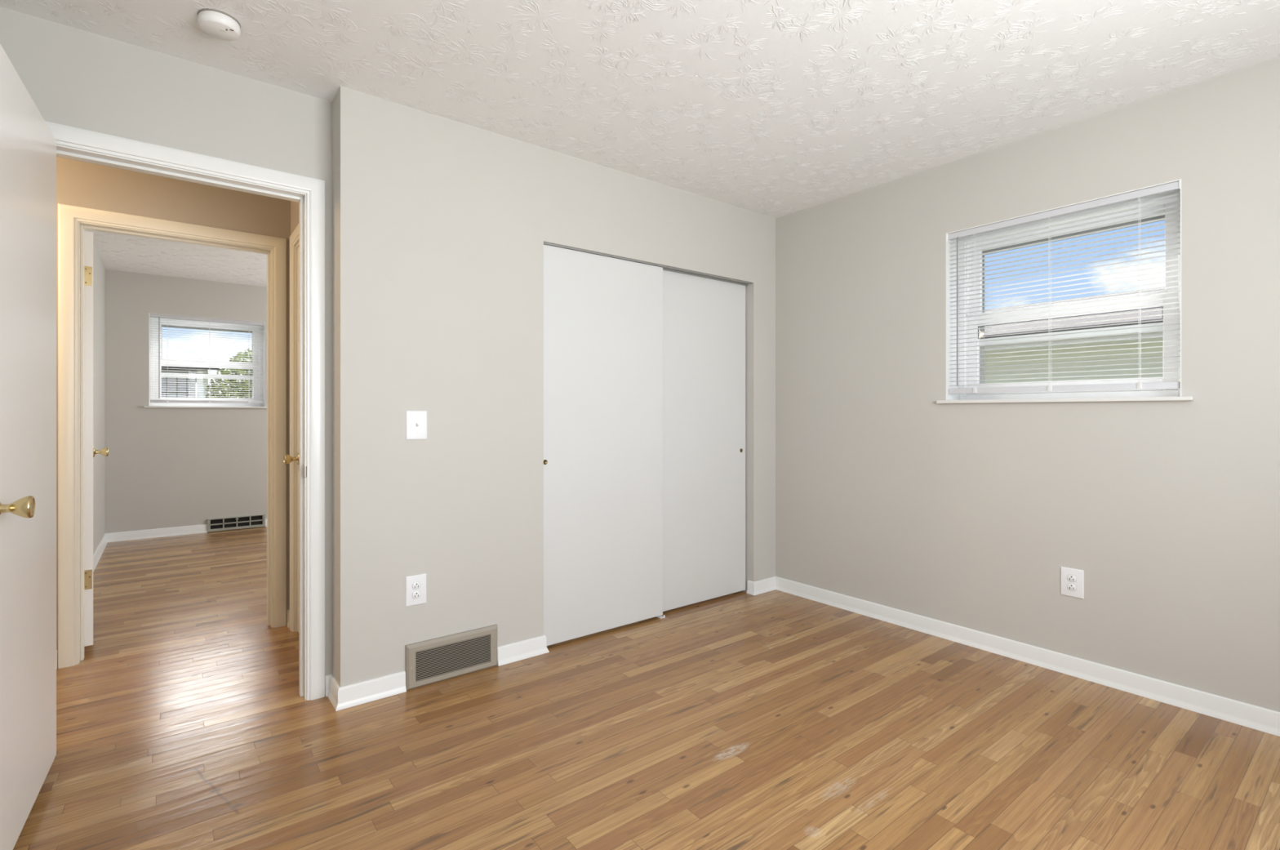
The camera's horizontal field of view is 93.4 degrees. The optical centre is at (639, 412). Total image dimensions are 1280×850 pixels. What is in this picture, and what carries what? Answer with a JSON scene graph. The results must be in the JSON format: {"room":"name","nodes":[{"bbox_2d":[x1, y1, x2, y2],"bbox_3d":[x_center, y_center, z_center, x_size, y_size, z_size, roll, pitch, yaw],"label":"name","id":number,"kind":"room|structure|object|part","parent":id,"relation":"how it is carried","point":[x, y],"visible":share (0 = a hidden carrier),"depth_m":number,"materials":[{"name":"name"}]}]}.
{"room":"empty bedroom","nodes":[
{"label":"empty bedroom","id":0,"kind":"room"},
{"bbox_2d":[84,228,104,554],"bbox_3d":[-3.892,-0.064,4.151,0.120,2.440,3.530,0,0,-38],"label":"wall","id":1,"kind":"structure","parent":0,"point":[98,267],"depth_m":4.96,"materials":[{"name":"paint"}]},
{"bbox_2d":[84,230,108,646],"bbox_3d":[-2.893,0.122,3.164,0.169,1.988,0.754,0,0,-42],"label":"door","id":2,"kind":"structure","parent":1,"relation":"in","point":[90,451],"depth_m":2.89,"materials":[{"name":"paint"}]},
{"bbox_3d":[-3.062,0.221,3.434,0.055,0.052,0.052,0,0,-42],"label":"knob","id":3,"kind":"part","parent":2,"relation":"part of","materials":[{"name":"gold metal"}]},
{"bbox_2d":[93,524,207,572],"bbox_3d":[-3.477,1.116,4.322,0.744,0.080,3.290,0,0,-38],"label":"baseboard","id":4,"kind":"structure","parent":1,"relation":"attached to","point":[194,529],"depth_m":5.55,"materials":[{"name":"paint"}]},
{"bbox_2d":[0,6,332,675],"bbox_3d":[-1.696,-0.064,2.232,0.988,2.440,0.115,0,0,-38],"label":"wall","id":5,"kind":"structure","parent":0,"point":[75,77],"depth_m":2.18,"materials":[{"name":"paint"}]},
{"bbox_2d":[0,43,56,849],"bbox_3d":[-1.688,0.113,1.639,0.169,1.990,0.770,0,0,-35],"label":"door","id":6,"kind":"structure","parent":5,"relation":"in","point":[28,146],"depth_m":1.64,"materials":[{"name":"paint"}]},
{"bbox_3d":[-1.455,0.221,1.408,0.055,0.052,0.052,0,0,-35],"label":"knob","id":7,"kind":"part","parent":6,"relation":"part of","materials":[{"name":"gold metal"}]},
{"bbox_2d":[44,120,324,700],"bbox_3d":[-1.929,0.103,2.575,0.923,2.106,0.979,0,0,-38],"label":"door frame","id":8,"kind":"structure","parent":5,"relation":"attached to","point":[73,143],"depth_m":2.43,"materials":[{"name":"paint"}]},
{"bbox_3d":[-1.357,0.236,2.441,0.011,0.056,0.039,0,0,-38],"label":"strike plate","id":9,"kind":"part","parent":8,"relation":"part of","materials":[{"name":"silver metal"}]},
{"bbox_2d":[56,156,290,667],"bbox_3d":[-2.042,-0.064,3.281,4.930,2.440,0.115,0,0,-38],"label":"wall","id":10,"kind":"structure","parent":0,"point":[78,183],"depth_m":3.00,"materials":[{"name":"paint"}]},
{"bbox_2d":[57,203,286,668],"bbox_3d":[-2.322,0.103,3.063,0.902,2.106,0.151,0,0,-38],"label":"door frame","id":11,"kind":"structure","parent":10,"relation":"attached to","point":[73,220],"depth_m":2.82,"materials":[{"name":"paint"}]},
{"bbox_2d":[86,229,266,286],"bbox_3d":[-2.564,-1.358,5.156,3.450,0.152,3.614,0,0,-38],"label":"ceiling","id":12,"kind":"structure","parent":0,"point":[116,251],"depth_m":5.04,"materials":[{"name":"white paint"}]},
{"bbox_2d":[104,269,266,533],"bbox_3d":[-3.541,-0.064,6.509,3.330,2.440,0.240,0,0,-38],"label":"wall","id":13,"kind":"structure","parent":0,"point":[165,467],"depth_m":5.66,"materials":[{"name":"paint"}]},
{"bbox_2d":[143,312,266,408],"bbox_3d":[-4.242,-0.487,5.942,0.989,0.876,0.263,0,0,-38],"label":"window","id":14,"kind":"structure","parent":13,"relation":"in","point":[152,388],"depth_m":5.97,"materials":[{"name":"paint"}]},
{"bbox_3d":[-4.216,-0.057,5.908,0.989,0.016,0.178,0,0,-38],"label":"sill","id":15,"kind":"part","parent":14,"relation":"part of","materials":[{"name":"stone"}]},
{"bbox_3d":[-4.303,-0.689,6.020,0.845,0.410,0.025,0,0,-38],"label":"sash","id":16,"kind":"part","parent":14,"relation":"part of","materials":[{"name":"white plastic"}]},
{"bbox_3d":[-4.283,-0.301,5.994,0.845,0.410,0.025,0,0,-38],"label":"sash","id":17,"kind":"part","parent":14,"relation":"part of","materials":[{"name":"white plastic"}]},
{"bbox_2d":[149,313,264,403],"bbox_3d":[-4.189,-0.509,5.874,0.913,0.824,0.046,0,0,-38],"label":"window blind","id":18,"kind":"object","parent":14,"relation":"attached to","point":[151,315],"visible":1,"depth_m":5.85,"materials":[{"name":"grey plastic"}]},
{"bbox_3d":[-4.191,-0.905,5.877,0.901,0.030,0.030,0,0,-38],"label":"head rail","id":19,"kind":"part","parent":18,"relation":"part of","materials":[{"name":"grey plastic"}]},
{"bbox_3d":[-4.191,-0.111,5.876,0.901,0.028,0.012,0,0,-38],"label":"rail","id":20,"kind":"part","parent":18,"relation":"part of","materials":[{"name":"grey plastic"}]},
{"bbox_3d":[-4.191,-0.496,5.877,0.018,0.792,0.030,0,0,-38],"label":"ladder cord","id":21,"kind":"part","parent":18,"relation":"part of","materials":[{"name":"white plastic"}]},
{"bbox_3d":[-4.290,-0.366,6.003,0.741,0.038,0.010,0,0,-38],"label":"cross rail","id":22,"kind":"part","parent":14,"relation":"part of","materials":[{"name":"white plastic"}]},
{"bbox_3d":[-4.318,-0.484,6.039,0.777,0.780,0.010,0,0,-38],"label":"storm frame","id":23,"kind":"part","parent":14,"relation":"part of","materials":[{"name":"grey"}]},
{"bbox_2d":[207,514,265,532],"bbox_3d":[-3.997,1.089,5.985,0.475,0.123,0.026,0,0,-38],"label":"air vent","id":24,"kind":"object","parent":13,"relation":"in","point":[257,520],"visible":1,"depth_m":5.98,"materials":[{"name":"grey metal"}]},
{"bbox_2d":[290,200,298,246],"bbox_3d":[-1.591,-0.064,2.973,0.100,2.440,0.925,0,0,-38],"label":"wall","id":25,"kind":"structure","parent":0,"point":[294,205],"depth_m":3.21,"materials":[{"name":"paint"}]},
{"bbox_2d":[286,609,289,628],"bbox_3d":[-1.899,1.116,3.271,0.020,0.080,0.077,0,0,-38],"label":"baseboard","id":26,"kind":"structure","parent":25,"relation":"attached to","point":[287,611],"depth_m":3.29,"materials":[{"name":"paint"}]},
{"bbox_2d":[284,242,298,631],"bbox_3d":[-1.585,0.139,2.918,0.159,2.034,0.728,0,0,-38],"label":"door","id":27,"kind":"structure","parent":25,"relation":"in","point":[288,459],"depth_m":3.18,"materials":[{"name":"paint"}]},
{"bbox_3d":[-1.802,0.238,3.112,0.055,0.052,0.052,0,0,-38],"label":"knob","id":28,"kind":"part","parent":27,"relation":"part of","materials":[{"name":"gold metal"}]},
{"bbox_2d":[332,85,775,687],"bbox_3d":[-0.224,-0.064,3.280,2.622,2.440,0.270,0,0,-38],"label":"wall","id":29,"kind":"structure","parent":0,"point":[441,225],"depth_m":2.66,"materials":[{"name":"paint"}]},
{"bbox_2d":[324,671,406,711],"bbox_3d":[-1.130,1.116,2.489,0.272,0.080,0.176,0,0,-38],"label":"baseboard","id":30,"kind":"structure","parent":29,"relation":"attached to","point":[365,691],"depth_m":2.43,"materials":[{"name":"paint"}]},
{"bbox_2d":[405,573,426,606],"bbox_3d":[-0.943,0.747,2.544,0.086,0.125,0.009,0,0,-38],"label":"wall outlet","id":31,"kind":"object","parent":29,"relation":"attached to","point":[415,585],"visible":1,"depth_m":2.54,"materials":[{"name":"white plastic"}]},
{"bbox_2d":[412,591,421,599],"bbox_3d":[-0.941,0.766,2.542,0.037,0.031,0.003,0,0,-38],"label":"receptacle","id":32,"kind":"object","parent":31,"relation":"attached to","point":[415,594],"depth_m":2.54,"materials":[{"name":"grey plastic"}]},
{"bbox_2d":[412,581,421,589],"bbox_3d":[-0.942,0.728,2.542,0.037,0.031,0.001,0,0,-38],"label":"receptacle","id":33,"kind":"object","parent":31,"relation":"attached to","point":[415,584],"depth_m":2.54,"materials":[{"name":"grey plastic"}]},
{"bbox_2d":[405,410,426,439],"bbox_3d":[-0.938,0.051,2.541,0.087,0.121,0.020,0,0,-38],"label":"light switch","id":34,"kind":"object","parent":29,"relation":"attached to","point":[415,420],"visible":1,"depth_m":2.54,"materials":[{"name":"white plastic"}]},
{"bbox_2d":[405,624,497,690],"bbox_3d":[-0.813,1.062,2.636,0.406,0.186,0.023,0,0,-38],"label":"air vent","id":35,"kind":"object","parent":29,"relation":"in","point":[433,660],"visible":1,"depth_m":2.62,"materials":[{"name":"beige metal"}]},
{"bbox_2d":[497,635,549,666],"bbox_3d":[-0.554,1.116,2.851,0.262,0.080,0.038,0,0,-38],"label":"baseboard","id":36,"kind":"structure","parent":29,"relation":"attached to","point":[522,650],"depth_m":2.83,"materials":[{"name":"paint"}]},
{"bbox_2d":[543,241,752,285],"bbox_3d":[0.096,-0.826,3.427,1.512,0.012,0.084,0,0,-38],"label":"door track","id":37,"kind":"object","parent":29,"relation":"attached to","point":[548,243],"visible":0.48,"depth_m":3.50,"materials":[{"name":"grey metal"}]},
{"bbox_2d":[543,244,662,645],"bbox_3d":[-0.180,0.159,3.181,0.770,1.964,0.024,0,0,-38],"label":"door","id":38,"kind":"structure","parent":37,"relation":"hanging from","point":[603,315],"depth_m":3.15,"materials":[{"name":"paint"}]},
{"bbox_2d":[662,269,745,611],"bbox_3d":[0.368,0.155,3.661,0.780,1.972,0.024,0,0,-38],"label":"door","id":39,"kind":"structure","parent":37,"relation":"hanging from","point":[704,318],"depth_m":3.66,"materials":[{"name":"paint"}]},
{"bbox_2d":[0,0,1279,217],"bbox_3d":[0.492,-1.358,1.670,3.990,0.152,3.689,0,0,-38],"label":"ceiling","id":40,"kind":"structure","parent":0,"point":[775,108],"depth_m":2.23,"materials":[{"name":"white paint"}]},
{"bbox_2d":[197,8,240,40],"bbox_3d":[-1.375,-1.264,1.973,0.117,0.040,0.117,0,0,-38],"label":"smoke detector","id":41,"kind":"object","parent":40,"relation":"attached to","point":[217,24],"visible":1,"depth_m":1.95,"materials":[{"name":"beige plastic"}]},
{"bbox_3d":[-1.375,-1.281,1.973,0.117,0.006,0.117,0,0,-38],"label":"plate","id":42,"kind":"part","parent":41,"relation":"part of","materials":[{"name":"beige plastic"}]},
{"bbox_2d":[13,526,1279,849],"bbox_3d":[-0.951,1.156,3.345,3.730,0.001,8.065,0,0,-38],"label":"floor","id":43,"kind":"structure","parent":0,"point":[775,719],"depth_m":2.09,"materials":[{"name":"brown wood"}]},
{"bbox_2d":[775,56,1279,711],"bbox_3d":[1.808,-0.064,2.999,0.240,2.440,4.170,0,0,-38],"label":"wall","id":44,"kind":"structure","parent":0,"point":[967,515],"depth_m":2.72,"materials":[{"name":"paint"}]},
{"bbox_2d":[746,576,1279,736],"bbox_3d":[1.801,1.116,2.623,0.232,0.080,3.345,0,0,-38],"label":"baseboard","id":45,"kind":"structure","parent":44,"relation":"attached to","point":[1257,717],"depth_m":2.71,"materials":[{"name":"paint"}]},
{"bbox_2d":[936,178,1193,403],"bbox_3d":[1.937,-0.487,2.806,0.263,0.876,0.989,0,0,-38],"label":"window","id":46,"kind":"structure","parent":44,"relation":"in","point":[1163,394],"depth_m":2.86,"materials":[{"name":"paint"}]},
{"bbox_2d":[946,180,1180,394],"bbox_3d":[1.869,-0.509,2.753,0.046,0.824,0.913,0,0,-38],"label":"window blind","id":47,"kind":"object","parent":46,"relation":"attached to","point":[1174,186],"visible":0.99,"depth_m":2.69,"materials":[{"name":"grey plastic"}]},
{"bbox_3d":[1.674,-0.496,3.010,0.030,0.792,0.018,0,0,-38],"label":"ladder cord","id":48,"kind":"part","parent":47,"relation":"part of","materials":[{"name":"white fabric"}]},
{"bbox_3d":[1.873,-0.496,2.755,0.030,0.792,0.018,0,0,-38],"label":"ladder cord","id":49,"kind":"part","parent":47,"relation":"part of","materials":[{"name":"white fabric"}]},
{"bbox_3d":[1.872,-0.905,2.756,0.030,0.030,0.901,0,0,-38],"label":"head rail","id":50,"kind":"part","parent":47,"relation":"part of","materials":[{"name":"grey plastic"}]},
{"bbox_3d":[1.871,-0.111,2.755,0.012,0.028,0.901,0,0,-38],"label":"rail","id":51,"kind":"part","parent":47,"relation":"part of","materials":[{"name":"grey plastic"}]},
{"bbox_3d":[2.071,-0.496,2.500,0.030,0.792,0.018,0,0,-38],"label":"ladder cord","id":52,"kind":"part","parent":47,"relation":"part of","materials":[{"name":"white fabric"}]},
{"bbox_3d":[1.904,-0.057,2.780,0.178,0.016,0.989,0,0,-38],"label":"sill","id":53,"kind":"part","parent":46,"relation":"part of","materials":[{"name":"stone"}]},
{"bbox_3d":[1.998,-0.366,2.854,0.010,0.038,0.741,0,0,-38],"label":"cross rail","id":54,"kind":"part","parent":46,"relation":"part of","materials":[{"name":"white plastic"}]},
{"bbox_3d":[2.035,-0.484,2.882,0.010,0.780,0.777,0,0,-38],"label":"storm frame","id":55,"kind":"part","parent":46,"relation":"part of","materials":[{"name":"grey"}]},
{"bbox_3d":[1.989,-0.301,2.847,0.025,0.410,0.845,0,0,-38],"label":"sash","id":56,"kind":"part","parent":46,"relation":"part of","materials":[{"name":"white plastic"}]},
{"bbox_3d":[2.015,-0.689,2.867,0.025,0.410,0.845,0,0,-38],"label":"sash","id":57,"kind":"part","parent":46,"relation":"part of","materials":[{"name":"white plastic"}]},
{"bbox_2d":[1060,566,1084,599],"bbox_3d":[1.909,0.750,2.667,0.009,0.125,0.086,0,0,-38],"label":"wall outlet","id":58,"kind":"object","parent":44,"relation":"attached to","point":[1072,580],"visible":1,"depth_m":2.66,"materials":[{"name":"white plastic"}]},
{"bbox_2d":[1066,582,1076,591],"bbox_3d":[1.907,0.769,2.666,0.001,0.031,0.037,0,0,-38],"label":"receptacle","id":59,"kind":"object","parent":58,"relation":"attached to","point":[1070,586],"depth_m":2.66,"materials":[{"name":"grey plastic"}]},
{"bbox_2d":[1066,574,1076,582],"bbox_3d":[1.907,0.731,2.666,0.001,0.031,0.037,0,0,-38],"label":"receptacle","id":60,"kind":"object","parent":58,"relation":"attached to","point":[1070,578],"depth_m":2.66,"materials":[{"name":"grey plastic"}]},
{"label":"outside","id":61,"kind":"structure","parent":0,"visible":0},
{"bbox_3d":[2.641,1.831,18.013,100.000,0.150,100.000,0,0,-38],"label":"ground","id":62,"kind":"structure","parent":61,"visible":0},
{"bbox_2d":[154,355,219,403],"bbox_3d":[-12.070,0.296,10.489,7.500,2.920,6.000,0,0,-38],"label":"house","id":63,"kind":"structure","parent":62,"relation":"on","point":[166,393],"depth_m":10.50,"materials":[{"name":"grey"}]},
{"bbox_3d":[-8.343,0.086,10.203,1.130,1.540,0.030,0,0,-38],"label":"screen panel","id":64,"kind":"part","parent":63,"relation":"part of","materials":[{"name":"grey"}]},
{"bbox_3d":[-7.749,0.506,10.685,0.160,2.500,0.200,0,0,-38],"label":"corner post","id":65,"kind":"part","parent":63,"relation":"part of","materials":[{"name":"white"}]},
{"bbox_2d":[204,348,258,404],"bbox_3d":[-6.186,0.234,10.647,2.488,3.045,2.489,0,0,-38],"label":"leafy tree","id":66,"kind":"object","parent":62,"relation":"on","point":[229,388],"visible":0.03,"depth_m":9.86,"materials":[{"name":"green plant"}]},
{"bbox_2d":[984,286,1164,383],"bbox_3d":[9.091,-0.179,9.727,9.000,3.870,22.000,0,0,-38],"label":"house","id":67,"kind":"structure","parent":62,"relation":"on","point":[1157,312],"depth_m":7.68,"materials":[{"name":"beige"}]}
]}

